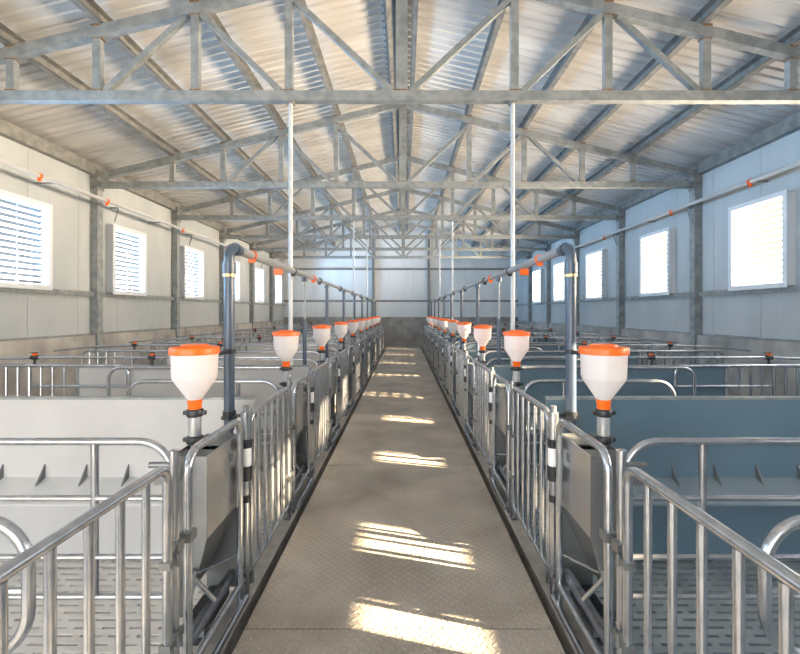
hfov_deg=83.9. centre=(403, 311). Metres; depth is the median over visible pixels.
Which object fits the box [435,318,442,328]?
hopper
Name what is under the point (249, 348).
divider
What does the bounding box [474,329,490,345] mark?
tub
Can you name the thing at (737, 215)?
window
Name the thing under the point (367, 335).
guard
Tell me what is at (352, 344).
post
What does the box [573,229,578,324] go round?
wall column
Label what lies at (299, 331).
divider
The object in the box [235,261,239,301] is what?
window
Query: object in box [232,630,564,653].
slab
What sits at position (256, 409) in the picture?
gate
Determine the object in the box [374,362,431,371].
slab
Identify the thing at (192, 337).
pipe
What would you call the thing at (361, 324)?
tub
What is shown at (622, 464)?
fence post
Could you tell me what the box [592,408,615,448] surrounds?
tube
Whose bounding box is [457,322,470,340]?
hopper
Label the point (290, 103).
support pole
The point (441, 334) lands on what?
divider
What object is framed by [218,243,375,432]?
feed line
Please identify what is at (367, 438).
slab
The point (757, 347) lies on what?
wall
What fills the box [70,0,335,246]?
purlin
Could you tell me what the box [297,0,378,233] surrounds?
purlin
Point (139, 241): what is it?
window
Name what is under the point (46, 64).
purlin
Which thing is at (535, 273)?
window
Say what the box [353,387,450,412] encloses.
slab
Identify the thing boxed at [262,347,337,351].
rail
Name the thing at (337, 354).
post
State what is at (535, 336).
divider
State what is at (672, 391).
rail
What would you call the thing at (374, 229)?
roof truss
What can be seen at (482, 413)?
gate
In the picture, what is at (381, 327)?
gate
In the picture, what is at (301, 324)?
pipe
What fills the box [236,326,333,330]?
pipe
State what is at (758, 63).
purlin
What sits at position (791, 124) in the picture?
trim
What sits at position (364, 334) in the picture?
divider
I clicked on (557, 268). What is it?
window
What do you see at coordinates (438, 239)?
support pole
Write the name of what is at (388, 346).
slab
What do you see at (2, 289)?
trim
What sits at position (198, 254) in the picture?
window
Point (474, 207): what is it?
roof truss
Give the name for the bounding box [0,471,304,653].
floor
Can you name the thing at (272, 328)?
divider
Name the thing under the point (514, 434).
gate
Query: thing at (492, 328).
divider
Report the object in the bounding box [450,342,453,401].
post
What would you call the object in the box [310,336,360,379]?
rail
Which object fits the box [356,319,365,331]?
hopper
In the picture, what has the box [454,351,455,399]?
pet feeder
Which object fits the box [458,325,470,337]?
tub
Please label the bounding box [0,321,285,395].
wall
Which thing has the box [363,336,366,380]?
gate
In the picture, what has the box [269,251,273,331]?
wall column
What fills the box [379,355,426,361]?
slab
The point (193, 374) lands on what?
tub
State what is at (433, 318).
hopper
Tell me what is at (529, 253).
wall column
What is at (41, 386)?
divider
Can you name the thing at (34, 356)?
pipe
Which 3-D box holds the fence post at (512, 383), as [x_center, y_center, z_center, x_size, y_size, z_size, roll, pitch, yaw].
[0.917,1.116,3.605,0.130,1.122,0.060,0,0,0]
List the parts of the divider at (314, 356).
post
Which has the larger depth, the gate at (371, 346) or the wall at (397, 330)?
the wall at (397, 330)
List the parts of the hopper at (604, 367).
lid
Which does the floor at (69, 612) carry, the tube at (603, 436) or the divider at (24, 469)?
the divider at (24, 469)
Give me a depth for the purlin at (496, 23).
6.76 m
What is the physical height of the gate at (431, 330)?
1.039 m
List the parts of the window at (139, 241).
control rod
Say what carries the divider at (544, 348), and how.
on the floor
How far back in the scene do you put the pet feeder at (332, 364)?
6.12 m
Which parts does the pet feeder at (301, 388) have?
plate, plate, plate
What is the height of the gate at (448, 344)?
1.039 m
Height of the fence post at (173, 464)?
1.122 m
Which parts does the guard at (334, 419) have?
rail, rail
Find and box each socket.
[222,262,235,273]
[231,243,242,255]
[557,243,568,255]
[564,262,577,273]
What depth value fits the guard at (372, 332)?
13.28 m
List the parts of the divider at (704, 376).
trough plate, post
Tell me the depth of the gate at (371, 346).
12.09 m
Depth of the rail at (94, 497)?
2.07 m
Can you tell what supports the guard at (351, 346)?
on the trim at (265, 566)
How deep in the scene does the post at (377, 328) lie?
15.17 m
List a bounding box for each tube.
[183,408,206,447]
[279,367,292,386]
[317,350,325,362]
[338,341,343,351]
[461,341,467,351]
[478,350,486,364]
[510,366,522,386]
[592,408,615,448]
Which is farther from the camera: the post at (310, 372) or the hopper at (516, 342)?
the post at (310, 372)
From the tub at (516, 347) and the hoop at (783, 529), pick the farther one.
the tub at (516, 347)
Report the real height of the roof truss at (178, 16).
1.611 m
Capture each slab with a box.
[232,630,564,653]
[245,465,552,629]
[327,413,475,464]
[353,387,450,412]
[367,372,438,386]
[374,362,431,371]
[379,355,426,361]
[383,349,423,354]
[386,345,420,348]
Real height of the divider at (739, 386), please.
1.139 m
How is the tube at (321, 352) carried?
on the pet feeder at (332, 364)
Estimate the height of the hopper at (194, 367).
0.339 m
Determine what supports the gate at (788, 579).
attached to the fence post at (622, 464)
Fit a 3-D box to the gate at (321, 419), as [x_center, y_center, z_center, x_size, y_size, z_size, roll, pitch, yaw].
[-0.914,1.101,4.912,0.055,1.039,0.922,0,0,0]
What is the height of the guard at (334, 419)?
1.088 m
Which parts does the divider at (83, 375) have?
post, trough plate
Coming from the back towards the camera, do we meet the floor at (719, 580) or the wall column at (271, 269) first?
the wall column at (271, 269)
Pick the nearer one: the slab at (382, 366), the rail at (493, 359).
the rail at (493, 359)
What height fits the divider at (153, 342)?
1.139 m
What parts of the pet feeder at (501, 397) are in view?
plate, plate, plate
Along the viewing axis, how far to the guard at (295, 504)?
3.93 m
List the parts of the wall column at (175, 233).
bracket plate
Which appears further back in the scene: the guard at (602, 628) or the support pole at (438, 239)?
the support pole at (438, 239)
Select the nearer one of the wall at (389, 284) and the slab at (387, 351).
the slab at (387, 351)
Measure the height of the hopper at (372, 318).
0.339 m
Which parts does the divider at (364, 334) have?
panel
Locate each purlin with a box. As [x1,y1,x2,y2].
[0,22,315,251]
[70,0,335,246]
[191,0,356,241]
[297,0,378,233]
[385,0,400,231]
[406,0,418,231]
[428,0,505,233]
[450,0,611,241]
[471,0,732,246]
[491,25,799,251]
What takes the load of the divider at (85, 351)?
on the floor
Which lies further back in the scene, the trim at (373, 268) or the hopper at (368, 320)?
the trim at (373, 268)
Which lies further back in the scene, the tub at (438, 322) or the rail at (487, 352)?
the tub at (438, 322)
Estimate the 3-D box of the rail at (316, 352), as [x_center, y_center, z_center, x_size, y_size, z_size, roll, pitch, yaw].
[-2.100,1.126,6.360,1.885,1.148,0.036,0,0,0]
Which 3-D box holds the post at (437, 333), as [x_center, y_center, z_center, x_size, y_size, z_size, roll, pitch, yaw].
[0.868,1.111,11.588,0.072,1.132,0.097,0,0,0]
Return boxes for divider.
[0,364,129,395]
[0,396,255,555]
[75,365,309,467]
[80,350,167,364]
[150,342,246,364]
[164,351,335,368]
[195,336,269,341]
[221,342,349,400]
[249,337,359,342]
[267,328,312,335]
[272,333,365,336]
[299,331,370,332]
[435,331,502,332]
[440,333,533,336]
[446,337,556,385]
[455,342,578,353]
[469,351,639,368]
[492,328,538,335]
[493,365,728,467]
[531,336,610,341]
[545,396,799,554]
[558,342,654,364]
[630,350,723,364]
[673,364,799,395]
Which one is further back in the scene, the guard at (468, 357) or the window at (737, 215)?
the window at (737, 215)
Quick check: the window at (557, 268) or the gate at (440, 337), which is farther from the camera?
the window at (557, 268)
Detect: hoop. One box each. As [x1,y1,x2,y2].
[0,516,35,653]
[757,514,799,653]
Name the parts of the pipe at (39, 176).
stay rod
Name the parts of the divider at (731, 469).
trough plate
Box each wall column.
[90,170,103,363]
[171,207,180,341]
[219,229,225,341]
[249,242,253,335]
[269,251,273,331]
[527,251,531,331]
[545,242,550,334]
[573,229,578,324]
[616,207,624,341]
[688,170,701,363]
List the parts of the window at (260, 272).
control rod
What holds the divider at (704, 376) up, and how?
on the floor
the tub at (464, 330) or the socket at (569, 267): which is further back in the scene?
the tub at (464, 330)
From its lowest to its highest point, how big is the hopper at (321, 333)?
0.339 m
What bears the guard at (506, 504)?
on the trim at (534, 566)
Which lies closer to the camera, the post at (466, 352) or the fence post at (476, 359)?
the fence post at (476, 359)
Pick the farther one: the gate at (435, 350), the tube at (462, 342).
the gate at (435, 350)
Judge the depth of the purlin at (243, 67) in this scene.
6.70 m
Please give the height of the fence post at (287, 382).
1.122 m
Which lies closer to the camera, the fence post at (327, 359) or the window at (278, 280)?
the fence post at (327, 359)
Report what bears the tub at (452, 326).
in the hopper at (452, 324)
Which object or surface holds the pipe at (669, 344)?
on the divider at (472, 354)
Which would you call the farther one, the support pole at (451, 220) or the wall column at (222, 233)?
the wall column at (222, 233)
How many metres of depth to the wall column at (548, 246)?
16.59 m
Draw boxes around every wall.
[0,136,283,338]
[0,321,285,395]
[284,227,517,316]
[284,317,517,348]
[516,321,799,395]
[518,130,799,339]
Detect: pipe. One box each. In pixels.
[0,159,261,266]
[0,352,279,364]
[54,341,318,351]
[128,335,336,342]
[177,333,348,337]
[211,328,356,333]
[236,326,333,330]
[279,323,333,325]
[456,328,594,333]
[457,331,628,337]
[468,335,676,342]
[471,322,518,324]
[471,323,527,325]
[471,326,563,329]
[486,341,750,351]
[516,325,545,327]
[523,352,799,364]
[544,160,799,266]
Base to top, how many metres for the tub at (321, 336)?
0.270 m
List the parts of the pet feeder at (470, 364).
plate, plate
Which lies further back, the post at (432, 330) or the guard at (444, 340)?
the post at (432, 330)
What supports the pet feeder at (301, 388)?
attached to the guard at (295, 504)
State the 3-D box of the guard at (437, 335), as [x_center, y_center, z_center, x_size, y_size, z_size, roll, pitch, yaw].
[0.882,1.126,11.205,0.096,1.088,0.680,0,0,0]
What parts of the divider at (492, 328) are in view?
rail frame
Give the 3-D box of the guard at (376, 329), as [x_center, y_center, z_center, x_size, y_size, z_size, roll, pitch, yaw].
[-0.932,1.126,14.805,0.096,1.088,0.680,0,0,0]
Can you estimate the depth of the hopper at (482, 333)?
5.85 m
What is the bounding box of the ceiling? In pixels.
[0,0,799,254]
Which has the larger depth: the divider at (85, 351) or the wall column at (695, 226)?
the wall column at (695, 226)
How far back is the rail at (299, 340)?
9.27 m
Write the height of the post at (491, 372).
1.132 m
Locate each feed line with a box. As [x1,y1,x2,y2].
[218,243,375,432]
[431,243,579,432]
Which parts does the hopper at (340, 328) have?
lid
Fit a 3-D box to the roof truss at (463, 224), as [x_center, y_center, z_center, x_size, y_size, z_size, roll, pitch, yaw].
[-0.108,-3.100,16.650,10.973,1.611,0.100,0,0,0]
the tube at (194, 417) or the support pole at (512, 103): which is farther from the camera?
the support pole at (512, 103)
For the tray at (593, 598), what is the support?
on the pet feeder at (583, 474)
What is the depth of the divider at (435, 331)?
13.83 m
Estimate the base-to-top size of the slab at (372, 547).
0.500 m
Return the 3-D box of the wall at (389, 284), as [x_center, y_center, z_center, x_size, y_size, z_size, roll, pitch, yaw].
[-0.145,-1.955,21.450,11.440,4.390,0.100,0,0,0]
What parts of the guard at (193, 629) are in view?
rail, rail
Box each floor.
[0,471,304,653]
[498,471,799,653]
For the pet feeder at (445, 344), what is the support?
attached to the guard at (444, 340)
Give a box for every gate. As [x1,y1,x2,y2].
[0,466,179,653]
[250,387,292,583]
[313,361,329,473]
[339,349,348,426]
[354,341,359,396]
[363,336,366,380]
[369,333,372,373]
[374,330,376,361]
[378,328,379,356]
[380,327,381,353]
[427,328,428,356]
[430,330,431,361]
[434,333,436,373]
[439,336,442,384]
[446,341,450,395]
[456,349,464,426]
[473,361,489,473]
[509,387,549,583]
[616,467,799,653]
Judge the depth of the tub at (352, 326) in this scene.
9.44 m
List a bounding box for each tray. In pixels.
[180,586,228,645]
[285,474,301,493]
[570,586,615,645]
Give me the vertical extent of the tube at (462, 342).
0.293 m
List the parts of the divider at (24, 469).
trough plate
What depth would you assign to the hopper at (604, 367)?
2.25 m
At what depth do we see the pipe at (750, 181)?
7.70 m
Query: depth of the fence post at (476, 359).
5.39 m
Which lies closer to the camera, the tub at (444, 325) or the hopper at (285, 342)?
the hopper at (285, 342)
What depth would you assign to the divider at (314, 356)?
6.63 m
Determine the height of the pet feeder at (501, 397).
0.920 m
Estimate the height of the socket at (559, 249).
0.082 m
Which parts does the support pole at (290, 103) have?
plate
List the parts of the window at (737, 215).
control rod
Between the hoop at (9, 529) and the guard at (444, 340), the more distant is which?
the guard at (444, 340)
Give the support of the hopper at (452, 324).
on the tube
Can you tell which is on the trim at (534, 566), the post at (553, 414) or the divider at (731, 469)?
the post at (553, 414)
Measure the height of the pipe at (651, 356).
0.155 m
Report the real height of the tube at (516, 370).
0.293 m
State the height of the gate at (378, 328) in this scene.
1.039 m
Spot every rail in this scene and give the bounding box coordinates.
[0,437,180,599]
[107,366,290,434]
[126,379,280,507]
[218,358,318,366]
[236,351,318,354]
[238,342,338,350]
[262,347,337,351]
[298,340,350,349]
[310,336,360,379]
[454,340,503,375]
[466,342,564,347]
[467,347,542,351]
[485,351,563,355]
[485,358,579,366]
[512,366,695,434]
[520,379,675,465]
[627,438,799,599]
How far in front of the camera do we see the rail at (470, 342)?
8.14 m
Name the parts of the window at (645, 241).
control rod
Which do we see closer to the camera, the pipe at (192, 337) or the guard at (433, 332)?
the pipe at (192, 337)
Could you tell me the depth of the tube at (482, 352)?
5.90 m
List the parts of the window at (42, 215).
control rod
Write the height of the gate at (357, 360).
1.039 m
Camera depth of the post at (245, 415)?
2.57 m
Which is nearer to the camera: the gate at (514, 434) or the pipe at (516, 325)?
the gate at (514, 434)
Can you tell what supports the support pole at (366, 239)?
on the floor
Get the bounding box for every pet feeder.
[179,433,235,645]
[285,383,306,493]
[319,363,334,428]
[339,351,350,399]
[445,344,454,388]
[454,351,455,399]
[469,363,484,425]
[496,383,525,493]
[563,433,615,645]
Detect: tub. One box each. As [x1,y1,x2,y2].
[170,353,218,399]
[273,336,298,361]
[313,328,330,345]
[334,325,347,337]
[348,322,357,332]
[358,321,364,329]
[365,319,370,326]
[436,319,440,326]
[441,321,447,329]
[447,322,457,332]
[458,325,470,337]
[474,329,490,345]
[504,336,528,361]
[580,354,627,399]
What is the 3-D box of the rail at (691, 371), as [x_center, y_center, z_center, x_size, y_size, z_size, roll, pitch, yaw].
[2.050,1.126,4.560,1.885,1.148,0.036,0,0,0]
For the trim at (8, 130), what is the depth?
7.76 m
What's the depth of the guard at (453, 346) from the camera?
7.87 m
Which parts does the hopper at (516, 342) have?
lid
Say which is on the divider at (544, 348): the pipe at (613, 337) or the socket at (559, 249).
the pipe at (613, 337)
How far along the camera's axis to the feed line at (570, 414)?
2.83 m
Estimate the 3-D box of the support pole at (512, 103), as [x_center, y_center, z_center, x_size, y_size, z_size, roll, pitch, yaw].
[1.190,-0.858,4.870,0.080,2.875,0.100,0,0,0]
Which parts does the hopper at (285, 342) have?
lid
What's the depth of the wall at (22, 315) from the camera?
8.11 m
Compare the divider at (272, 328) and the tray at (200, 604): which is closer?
the tray at (200, 604)
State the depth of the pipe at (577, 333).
10.24 m
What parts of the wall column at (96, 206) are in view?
bracket plate, bracket plate, bracket plate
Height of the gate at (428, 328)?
1.039 m
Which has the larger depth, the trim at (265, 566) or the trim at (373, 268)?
the trim at (373, 268)
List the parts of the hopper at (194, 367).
lid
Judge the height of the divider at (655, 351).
1.139 m
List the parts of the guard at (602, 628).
rail, rail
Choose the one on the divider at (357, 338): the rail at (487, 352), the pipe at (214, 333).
the pipe at (214, 333)
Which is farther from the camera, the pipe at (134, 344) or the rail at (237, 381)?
the pipe at (134, 344)
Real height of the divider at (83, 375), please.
1.120 m
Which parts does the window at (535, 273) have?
control rod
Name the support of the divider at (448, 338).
on the floor
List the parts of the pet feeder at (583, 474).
plate, plate, push rod, lever, plate, plate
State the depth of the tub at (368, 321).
13.04 m
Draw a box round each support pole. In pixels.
[286,100,294,364]
[352,220,354,319]
[366,239,367,317]
[438,239,440,296]
[451,220,453,319]
[508,100,517,364]
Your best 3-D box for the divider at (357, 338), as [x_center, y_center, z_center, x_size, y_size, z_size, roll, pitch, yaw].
[-2.295,1.140,10.145,2.540,1.120,0.270,0,0,0]
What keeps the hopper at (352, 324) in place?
on the tube
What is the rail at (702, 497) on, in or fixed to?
on the floor at (719, 580)
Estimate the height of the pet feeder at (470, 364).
0.920 m
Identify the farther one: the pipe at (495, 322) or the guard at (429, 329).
the pipe at (495, 322)
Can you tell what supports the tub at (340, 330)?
in the hopper at (340, 328)
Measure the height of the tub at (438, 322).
0.270 m
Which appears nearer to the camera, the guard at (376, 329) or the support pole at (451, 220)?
the support pole at (451, 220)
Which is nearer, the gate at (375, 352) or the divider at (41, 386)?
the divider at (41, 386)
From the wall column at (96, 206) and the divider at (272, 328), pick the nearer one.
the wall column at (96, 206)
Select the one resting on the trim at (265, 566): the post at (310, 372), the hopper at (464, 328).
the post at (310, 372)
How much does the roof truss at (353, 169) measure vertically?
1.611 m
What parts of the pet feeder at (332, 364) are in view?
plate, plate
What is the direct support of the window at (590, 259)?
in the wall at (764, 315)
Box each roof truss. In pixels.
[0,0,799,103]
[100,104,693,188]
[179,155,618,219]
[225,189,575,238]
[254,208,546,250]
[273,221,527,258]
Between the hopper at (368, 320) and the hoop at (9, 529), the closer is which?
the hoop at (9, 529)
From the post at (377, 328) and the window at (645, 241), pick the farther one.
the post at (377, 328)
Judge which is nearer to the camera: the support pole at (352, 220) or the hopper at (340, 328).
the hopper at (340, 328)
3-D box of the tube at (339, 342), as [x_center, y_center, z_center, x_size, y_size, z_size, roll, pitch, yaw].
[-1.095,0.653,7.730,0.116,0.293,0.085,0,0,0]
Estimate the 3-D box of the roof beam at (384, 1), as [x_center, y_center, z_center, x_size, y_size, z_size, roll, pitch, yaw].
[-0.145,-4.069,8.700,0.320,0.007,25.400,0,0,0]
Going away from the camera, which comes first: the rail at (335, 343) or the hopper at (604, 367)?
the hopper at (604, 367)
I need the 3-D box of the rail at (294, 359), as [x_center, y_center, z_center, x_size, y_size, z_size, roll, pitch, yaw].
[-1.739,1.143,5.680,1.368,1.113,0.052,0,0,0]
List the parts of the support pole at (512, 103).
plate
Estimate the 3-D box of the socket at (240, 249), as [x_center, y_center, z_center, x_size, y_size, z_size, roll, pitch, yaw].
[-1.115,-0.415,2.950,0.082,0.082,0.050,0,0,0]
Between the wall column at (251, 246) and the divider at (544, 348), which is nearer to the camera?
the divider at (544, 348)
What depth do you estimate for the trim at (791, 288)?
8.02 m
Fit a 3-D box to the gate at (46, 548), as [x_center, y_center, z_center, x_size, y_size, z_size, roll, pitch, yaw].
[-0.914,1.101,1.312,0.055,1.039,0.922,0,0,0]
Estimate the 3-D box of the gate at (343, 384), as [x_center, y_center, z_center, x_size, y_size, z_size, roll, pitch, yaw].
[-0.914,1.101,6.712,0.055,1.039,0.922,0,0,0]
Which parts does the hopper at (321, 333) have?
lid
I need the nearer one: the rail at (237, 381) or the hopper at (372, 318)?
the rail at (237, 381)
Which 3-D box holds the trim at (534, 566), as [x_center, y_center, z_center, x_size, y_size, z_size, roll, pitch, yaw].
[0.901,1.873,9.700,0.148,0.455,21.800,0,0,0]
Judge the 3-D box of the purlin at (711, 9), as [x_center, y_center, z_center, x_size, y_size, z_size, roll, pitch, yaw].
[3.255,-3.203,8.700,0.070,0.167,25.400,0,0,0]
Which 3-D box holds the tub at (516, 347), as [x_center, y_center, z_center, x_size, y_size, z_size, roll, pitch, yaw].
[1.045,0.337,4.130,0.230,0.270,0.230,0,0,0]
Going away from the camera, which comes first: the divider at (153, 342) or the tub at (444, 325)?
the divider at (153, 342)
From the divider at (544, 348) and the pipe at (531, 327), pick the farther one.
the pipe at (531, 327)
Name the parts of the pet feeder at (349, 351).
plate, plate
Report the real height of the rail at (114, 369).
1.148 m
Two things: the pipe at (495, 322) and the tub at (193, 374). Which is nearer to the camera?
the tub at (193, 374)
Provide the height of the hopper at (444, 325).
0.339 m
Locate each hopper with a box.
[168,343,219,409]
[272,330,299,366]
[312,325,330,349]
[334,322,347,340]
[347,320,358,335]
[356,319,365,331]
[363,318,370,328]
[368,317,374,326]
[432,317,437,326]
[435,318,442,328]
[440,319,449,331]
[447,320,458,335]
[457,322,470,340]
[473,325,491,349]
[503,330,529,366]
[578,343,629,409]
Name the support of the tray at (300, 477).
on the pet feeder at (301, 388)
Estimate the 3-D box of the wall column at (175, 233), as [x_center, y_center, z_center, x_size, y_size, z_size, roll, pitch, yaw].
[-5.686,-0.475,11.100,0.152,4.350,0.180,0,0,0]
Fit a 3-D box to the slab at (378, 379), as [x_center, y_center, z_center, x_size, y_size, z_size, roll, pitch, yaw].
[-0.025,1.850,10.650,1.560,0.500,2.390,0,0,0]
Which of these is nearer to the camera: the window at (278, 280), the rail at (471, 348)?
the rail at (471, 348)
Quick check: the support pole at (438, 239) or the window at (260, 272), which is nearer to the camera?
the support pole at (438, 239)
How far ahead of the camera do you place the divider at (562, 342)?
8.39 m
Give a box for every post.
[148,449,184,653]
[240,405,252,596]
[276,381,292,519]
[308,367,314,476]
[319,358,329,450]
[336,351,340,428]
[351,342,354,401]
[377,328,377,358]
[432,330,433,365]
[436,333,438,369]
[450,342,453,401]
[464,351,468,428]
[474,358,484,450]
[488,367,494,476]
[509,381,525,519]
[547,405,558,595]
[611,449,647,653]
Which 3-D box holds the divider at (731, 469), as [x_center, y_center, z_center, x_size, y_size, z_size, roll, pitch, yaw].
[2.245,1.140,2.945,2.540,1.120,0.270,0,0,0]
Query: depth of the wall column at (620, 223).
11.04 m
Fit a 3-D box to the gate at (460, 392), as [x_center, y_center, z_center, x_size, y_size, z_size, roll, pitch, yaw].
[0.865,1.101,6.712,0.055,1.039,0.922,0,0,0]
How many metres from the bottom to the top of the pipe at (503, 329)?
0.155 m
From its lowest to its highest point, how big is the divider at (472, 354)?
1.120 m
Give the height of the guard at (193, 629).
1.088 m
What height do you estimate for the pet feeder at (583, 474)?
0.920 m
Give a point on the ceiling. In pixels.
(86, 131)
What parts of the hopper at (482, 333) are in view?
lid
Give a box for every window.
[0,189,52,289]
[106,223,146,295]
[180,245,203,299]
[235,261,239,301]
[254,267,263,302]
[274,275,281,303]
[532,268,543,303]
[553,260,564,301]
[585,248,607,299]
[639,227,675,296]
[728,189,795,290]
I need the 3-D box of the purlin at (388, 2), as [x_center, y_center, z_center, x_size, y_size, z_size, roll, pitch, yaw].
[-0.195,-3.949,8.700,0.070,0.167,25.400,0,0,0]
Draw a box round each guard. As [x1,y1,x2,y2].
[179,419,248,653]
[291,374,312,513]
[329,355,339,447]
[348,345,353,412]
[359,339,363,392]
[366,335,369,379]
[372,332,374,369]
[376,329,377,362]
[429,329,430,362]
[432,332,433,369]
[436,335,439,379]
[442,339,446,393]
[451,345,456,413]
[464,355,474,447]
[489,374,509,513]
[550,419,615,653]
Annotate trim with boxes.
[0,118,285,259]
[0,287,285,340]
[203,348,384,653]
[284,239,517,315]
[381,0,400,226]
[422,348,602,653]
[516,111,799,259]
[516,285,799,341]
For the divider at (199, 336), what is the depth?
10.20 m
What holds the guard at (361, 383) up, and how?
on the trim at (265, 566)
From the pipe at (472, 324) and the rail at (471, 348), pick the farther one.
the pipe at (472, 324)
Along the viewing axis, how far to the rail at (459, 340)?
9.27 m
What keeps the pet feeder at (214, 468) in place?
attached to the guard at (193, 629)
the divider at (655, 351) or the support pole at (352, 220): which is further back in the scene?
the support pole at (352, 220)
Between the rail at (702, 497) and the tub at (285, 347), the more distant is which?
the tub at (285, 347)
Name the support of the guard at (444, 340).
on the trim at (534, 566)
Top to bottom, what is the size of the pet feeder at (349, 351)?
0.920 m
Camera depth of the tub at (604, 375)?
2.24 m
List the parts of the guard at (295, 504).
rail, rail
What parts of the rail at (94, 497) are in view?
cross rail, cross rail, cross rail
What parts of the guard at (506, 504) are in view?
rail, rail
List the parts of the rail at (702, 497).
cross rail, cross rail, cross rail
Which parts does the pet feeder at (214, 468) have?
plate, plate, lever, push rod, plate, plate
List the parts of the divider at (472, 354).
post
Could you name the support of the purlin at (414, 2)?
on the roof truss at (353, 169)
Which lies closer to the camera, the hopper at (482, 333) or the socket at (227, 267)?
the socket at (227, 267)
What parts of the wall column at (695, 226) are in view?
bracket plate, bracket plate, bracket plate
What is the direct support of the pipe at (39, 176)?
attached to the wall at (22, 315)
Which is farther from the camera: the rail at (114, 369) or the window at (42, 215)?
the window at (42, 215)
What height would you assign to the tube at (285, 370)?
0.293 m
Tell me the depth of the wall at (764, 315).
8.11 m
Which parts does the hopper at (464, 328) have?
lid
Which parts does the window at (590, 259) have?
control rod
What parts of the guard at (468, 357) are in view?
rail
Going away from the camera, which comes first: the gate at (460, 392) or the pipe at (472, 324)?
the gate at (460, 392)
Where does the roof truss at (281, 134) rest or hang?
attached to the wall column at (695, 226)
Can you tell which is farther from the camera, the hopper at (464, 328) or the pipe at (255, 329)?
the pipe at (255, 329)

